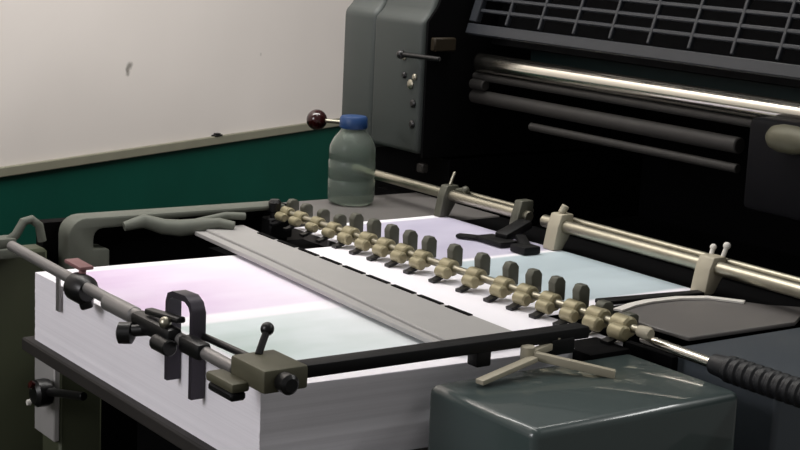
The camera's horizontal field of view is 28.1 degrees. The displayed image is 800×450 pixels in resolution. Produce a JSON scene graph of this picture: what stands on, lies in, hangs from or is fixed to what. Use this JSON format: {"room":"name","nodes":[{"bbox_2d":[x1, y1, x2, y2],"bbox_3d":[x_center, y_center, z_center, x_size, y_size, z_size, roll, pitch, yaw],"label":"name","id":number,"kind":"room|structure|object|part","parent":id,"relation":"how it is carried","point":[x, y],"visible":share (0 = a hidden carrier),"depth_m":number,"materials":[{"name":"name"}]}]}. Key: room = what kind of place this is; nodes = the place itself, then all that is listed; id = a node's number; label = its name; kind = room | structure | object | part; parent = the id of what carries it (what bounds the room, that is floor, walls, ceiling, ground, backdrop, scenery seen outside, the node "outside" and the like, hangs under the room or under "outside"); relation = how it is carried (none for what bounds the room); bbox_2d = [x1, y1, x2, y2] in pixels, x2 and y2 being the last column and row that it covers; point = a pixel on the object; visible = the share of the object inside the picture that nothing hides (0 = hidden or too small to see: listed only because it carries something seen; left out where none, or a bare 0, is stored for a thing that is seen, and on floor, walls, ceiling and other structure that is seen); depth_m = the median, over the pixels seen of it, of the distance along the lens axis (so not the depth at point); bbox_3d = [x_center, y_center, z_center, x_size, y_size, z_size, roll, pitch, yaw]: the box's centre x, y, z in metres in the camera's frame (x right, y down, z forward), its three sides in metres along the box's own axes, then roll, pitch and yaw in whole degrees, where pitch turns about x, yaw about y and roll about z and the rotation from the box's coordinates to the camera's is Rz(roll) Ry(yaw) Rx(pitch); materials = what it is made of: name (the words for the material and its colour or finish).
{"room":"print shop","nodes":[
{"label":"print shop","id":0,"kind":"room"},
{"bbox_2d":[0,0,352,244],"bbox_3d":[-0.688,-0.620,2.885,0.120,2.492,6.200,9,13,31],"label":"wall","id":1,"kind":"structure","parent":0,"point":[78,77],"depth_m":3.22,"materials":[{"name":"beige paint"}]},
{"bbox_2d":[0,118,339,177],"bbox_3d":[-0.655,-0.109,2.948,0.013,0.018,6.200,9,13,31],"label":"trim","id":2,"kind":"structure","parent":1,"relation":"attached to","point":[45,165],"depth_m":3.18,"materials":[{"name":"grey paint"}]},
{"bbox_2d":[211,133,222,136],"bbox_3d":[-0.385,-0.191,3.369,0.012,0.006,0.025,9,13,31],"label":"scrap","id":3,"kind":"object","parent":2,"relation":"on","point":[214,134],"visible":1,"depth_m":3.36,"materials":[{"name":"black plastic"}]},
{"bbox_3d":[-0.311,0.898,1.947,7.000,0.100,6.600,-5,13,-35],"label":"floor","id":4,"kind":"structure","parent":0,"visible":0},
{"bbox_2d":[26,358,100,449],"bbox_3d":[-0.400,0.485,1.948,0.095,0.702,0.155,-5,13,-35],"label":"support post","id":5,"kind":"object","parent":4,"relation":"on","point":[67,415],"visible":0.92,"depth_m":1.92,"materials":[{"name":"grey metal"}]},
{"bbox_3d":[-0.422,0.198,1.892,0.026,0.034,0.034,-5,13,-35],"label":"knob","id":6,"kind":"part","parent":5,"relation":"part of","materials":[{"name":"black plastic"}]},
{"bbox_3d":[-0.425,0.197,1.926,0.008,0.118,0.060,-5,13,-35],"label":"plate","id":7,"kind":"part","parent":5,"relation":"part of","materials":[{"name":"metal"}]},
{"bbox_3d":[-0.389,0.196,1.853,0.010,0.027,0.094,-7,14,-40],"label":"handle","id":8,"kind":"part","parent":5,"relation":"part of","materials":[{"name":"black plastic"}]},
{"bbox_3d":[-0.411,0.475,1.997,0.055,0.702,0.054,-5,13,-35],"label":"post","id":9,"kind":"part","parent":5,"relation":"part of","materials":[{"name":"green metal"}]},
{"bbox_2d":[0,201,286,449],"bbox_3d":[-0.712,0.415,1.887,1.346,0.835,0.084,-5,13,-35],"label":"frame","id":10,"kind":"object","parent":4,"relation":"on","point":[98,239],"visible":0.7,"depth_m":2.01,"materials":[{"name":"black metal"}]},
{"bbox_3d":[-0.726,0.049,1.772,0.645,0.024,0.030,-5,13,-35],"label":"rail","id":11,"kind":"part","parent":10,"relation":"part of","materials":[{"name":"grey metal"}]},
{"bbox_3d":[-0.869,0.449,1.800,0.985,0.788,0.035,-5,13,-35],"label":"panel","id":12,"kind":"part","parent":10,"relation":"part of","materials":[{"name":"green metal"}]},
{"bbox_2d":[122,212,245,236],"bbox_3d":[-0.273,0.000,2.037,0.158,0.032,0.036,0,11,-14],"label":"link arm","id":13,"kind":"object","parent":10,"relation":"attached to","point":[173,227],"visible":1,"depth_m":2.03},
{"bbox_2d":[137,0,799,449],"bbox_3d":[0.251,0.184,2.075,1.130,1.300,1.318,-5,13,-35],"label":"press","id":14,"kind":"object","parent":4,"relation":"on","point":[677,122],"depth_m":2.33,"materials":[{"name":"grey metal"}]},
{"bbox_2d":[22,336,427,449],"bbox_3d":[-0.096,0.169,1.738,0.440,0.016,0.551,-5,13,-35],"label":"board","id":15,"kind":"object","parent":14,"relation":"on","point":[184,440],"visible":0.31,"depth_m":1.63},
{"bbox_2d":[35,273,622,449],"bbox_3d":[-0.096,0.125,1.722,0.409,0.078,0.531,-5,13,-35],"label":"pile","id":16,"kind":"object","parent":15,"relation":"on","point":[389,411],"visible":0.4,"depth_m":1.49,"materials":[{"name":"white paper"}]},
{"bbox_2d":[35,245,622,383],"bbox_3d":[-0.094,0.086,1.714,0.409,0.001,0.530,-5,13,-35],"label":"printed sheet","id":17,"kind":"object","parent":16,"relation":"on","point":[239,294],"visible":0.55,"depth_m":1.71,"materials":[{"name":"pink paper"}]},
{"bbox_3d":[-0.173,0.416,2.165,0.146,0.775,0.128,-5,13,-35],"label":"panel","id":18,"kind":"part","parent":14,"relation":"part of","materials":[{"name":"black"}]},
{"bbox_3d":[-0.131,-0.166,2.527,0.033,0.033,0.033,-5,13,-35],"label":"ball knob","id":19,"kind":"part","parent":14,"relation":"part of","materials":[{"name":"red plastic"}]},
{"bbox_3d":[-0.097,-0.163,2.522,0.062,0.009,0.006,2,11,-1],"label":"lever","id":20,"kind":"part","parent":14,"relation":"part of","materials":[{"name":"metal"}]},
{"bbox_2d":[327,114,375,205],"bbox_3d":[-0.070,-0.095,2.330,0.069,0.128,0.069,-5,13,-35],"label":"water bottle","id":21,"kind":"object","parent":14,"relation":"on","point":[352,151],"visible":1,"depth_m":2.31,"materials":[{"name":"clear plastic"}]},
{"bbox_2d":[195,225,510,342],"bbox_3d":[-0.077,0.061,1.802,0.090,0.010,0.603,-5,13,-33],"label":"cover plate","id":22,"kind":"object","parent":14,"relation":"attached to","point":[426,319],"visible":0.87,"depth_m":1.75,"materials":[{"name":"metal"}]},
{"bbox_2d":[283,192,498,246],"bbox_3d":[-0.036,0.002,2.300,0.292,0.048,0.208,-5,13,-35],"label":"shelf","id":23,"kind":"object","parent":14,"relation":"attached to","point":[403,205],"depth_m":2.30,"materials":[{"name":"grey metal"}]},
{"bbox_3d":[0.002,-0.254,2.377,0.014,0.014,0.014,-5,13,-35],"label":"knob","id":24,"kind":"part","parent":14,"relation":"part of","materials":[{"name":"black plastic"}]},
{"bbox_3d":[0.030,-0.247,2.351,0.079,0.007,0.007,13,15,43],"label":"lever","id":25,"kind":"part","parent":14,"relation":"part of","materials":[{"name":"black plastic"}]},
{"bbox_2d":[297,322,589,377],"bbox_3d":[0.046,0.120,1.473,0.332,0.028,0.022,-5,13,-36],"label":"bar","id":26,"kind":"object","parent":14,"relation":"attached to","point":[478,349],"visible":0.9,"depth_m":1.47,"materials":[{"name":"black paint"}]},
{"bbox_2d":[7,241,307,401],"bbox_3d":[-0.268,0.093,1.569,0.063,0.097,0.605,-5,13,-35],"label":"rod","id":27,"kind":"object","parent":26,"relation":"attached to","point":[268,371],"visible":1,"depth_m":1.48,"materials":[{"name":"grey metal"}]},
{"bbox_3d":[-0.291,0.075,1.602,0.013,0.021,0.519,-5,13,-35],"label":"rod","id":28,"kind":"part","parent":27,"relation":"part of","materials":[{"name":"grey metal"}]},
{"bbox_3d":[-0.250,0.103,1.524,0.040,0.023,0.021,4,11,5],"label":"thumb knob","id":29,"kind":"part","parent":27,"relation":"part of","materials":[{"name":"black plastic"}]},
{"bbox_3d":[-0.154,0.111,1.445,0.007,0.007,0.100,-6,14,-37],"label":"thin rod","id":30,"kind":"part","parent":27,"relation":"part of","materials":[{"name":"black plastic"}]},
{"bbox_3d":[-0.118,0.099,1.387,0.012,0.027,0.027,7,12,22],"label":"clamp lever","id":31,"kind":"part","parent":27,"relation":"part of","materials":[{"name":"black plastic"}]},
{"bbox_3d":[-0.095,0.132,1.334,0.018,0.018,0.017,-5,13,-35],"label":"clamp knob","id":32,"kind":"part","parent":27,"relation":"part of","materials":[{"name":"black plastic"}]},
{"bbox_2d":[261,199,654,344],"bbox_3d":[0.036,0.049,1.879,0.042,0.062,0.731,-5,13,-35],"label":"shaft","id":33,"kind":"object","parent":14,"relation":"attached to","point":[280,223],"visible":0.99,"depth_m":1.84,"materials":[{"name":"metal"}]},
{"bbox_3d":[-0.169,-0.023,2.155,0.018,0.024,0.018,-5,13,-35],"label":"knob","id":34,"kind":"part","parent":33,"relation":"part of","materials":[{"name":"black plastic"}]},
{"bbox_2d":[295,215,703,315],"bbox_3d":[0.113,0.029,1.989,0.247,0.028,0.536,-5,13,-35],"label":"printed sheet","id":35,"kind":"object","parent":14,"relation":"on","point":[604,280],"depth_m":1.99,"materials":[{"name":"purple paper"}]},
{"bbox_3d":[0.143,0.012,2.083,0.088,0.027,0.131,-5,13,-35],"label":"hold down foot","id":36,"kind":"part","parent":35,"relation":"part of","materials":[{"name":"black metal"}]},
{"bbox_3d":[0.284,0.082,1.812,0.143,0.005,0.017,-3,12,-27],"label":"edge guard","id":37,"kind":"part","parent":35,"relation":"part of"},
{"bbox_3d":[0.182,-0.259,2.589,0.492,0.570,0.202,-5,13,-35],"label":"frame","id":38,"kind":"part","parent":14,"relation":"part of","materials":[{"name":"black metal"}]},
{"bbox_2d":[374,170,799,298],"bbox_3d":[0.260,0.015,1.998,0.040,0.063,1.145,-5,13,-35],"label":"rail","id":39,"kind":"object","parent":14,"relation":"attached to","point":[710,268],"visible":0.97,"depth_m":1.99,"materials":[{"name":"metal"}]},
{"bbox_3d":[0.209,0.405,2.277,0.018,0.788,0.890,-5,13,-35],"label":"panel","id":40,"kind":"part","parent":14,"relation":"part of","materials":[{"name":"black"}]},
{"bbox_2d":[466,0,799,79],"bbox_3d":[0.370,-0.300,2.043,0.068,0.183,0.844,-5,13,-35],"label":"grille","id":41,"kind":"object","parent":14,"relation":"attached to","point":[731,39],"depth_m":2.10,"materials":[{"name":"black metal"}]},
{"bbox_3d":[0.417,0.410,2.427,0.490,0.740,0.890,-5,13,-35],"label":"frame","id":42,"kind":"part","parent":14,"relation":"part of","materials":[{"name":"beige"}]},
{"bbox_3d":[0.275,0.124,1.577,0.011,0.011,0.105,-4,13,-33],"label":"rod","id":43,"kind":"part","parent":14,"relation":"part of","materials":[{"name":"silver metal"}]},
{"bbox_3d":[0.305,0.086,1.781,0.171,0.002,0.044,-2,12,-23],"label":"curved strip","id":44,"kind":"part","parent":14,"relation":"part of","materials":[{"name":"white metal"}]},
{"bbox_3d":[0.622,-0.164,2.120,0.320,0.600,1.090,-5,13,-35],"label":"panel","id":45,"kind":"part","parent":14,"relation":"part of","materials":[{"name":"black metal"}]},
{"bbox_3d":[0.322,0.141,1.508,0.027,0.028,0.275,-6,14,-37],"label":"ribbed handle","id":46,"kind":"part","parent":14,"relation":"part of","materials":[{"name":"black rubber"}]},
{"bbox_3d":[0.450,-0.098,1.840,0.033,0.033,0.070,-5,13,-35],"label":"handle","id":47,"kind":"part","parent":14,"relation":"part of","materials":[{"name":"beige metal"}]},
{"bbox_2d":[428,337,737,449],"bbox_3d":[0.156,0.531,1.574,0.287,0.800,0.200,-5,13,-35],"label":"machine housing","id":48,"kind":"object","parent":4,"relation":"on","point":[647,405],"depth_m":1.44,"materials":[{"name":"grey metal"}]},
{"bbox_2d":[476,355,537,384],"bbox_3d":[0.099,0.134,1.479,0.075,0.015,0.010,-8,15,-44],"label":"link arm","id":49,"kind":"object","parent":48,"relation":"on","point":[513,367],"visible":1,"depth_m":1.48},
{"bbox_2d":[520,338,615,377],"bbox_3d":[0.160,0.124,1.527,0.090,0.028,0.048,3,11,3],"label":"link arm","id":50,"kind":"object","parent":48,"relation":"on","point":[540,351],"visible":0.94,"depth_m":1.51},
{"bbox_3d":[0.217,0.136,1.604,0.095,0.030,0.080,-5,13,-35],"label":"bearing bracket","id":51,"kind":"part","parent":48,"relation":"part of","materials":[{"name":"metal"}]},
{"bbox_2d":[677,328,799,449],"bbox_3d":[0.524,0.507,1.791,0.553,0.799,0.140,-5,13,-35],"label":"machine housing","id":52,"kind":"object","parent":4,"relation":"on","point":[762,422],"visible":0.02,"depth_m":1.55,"materials":[{"name":"grey metal"}]}
]}

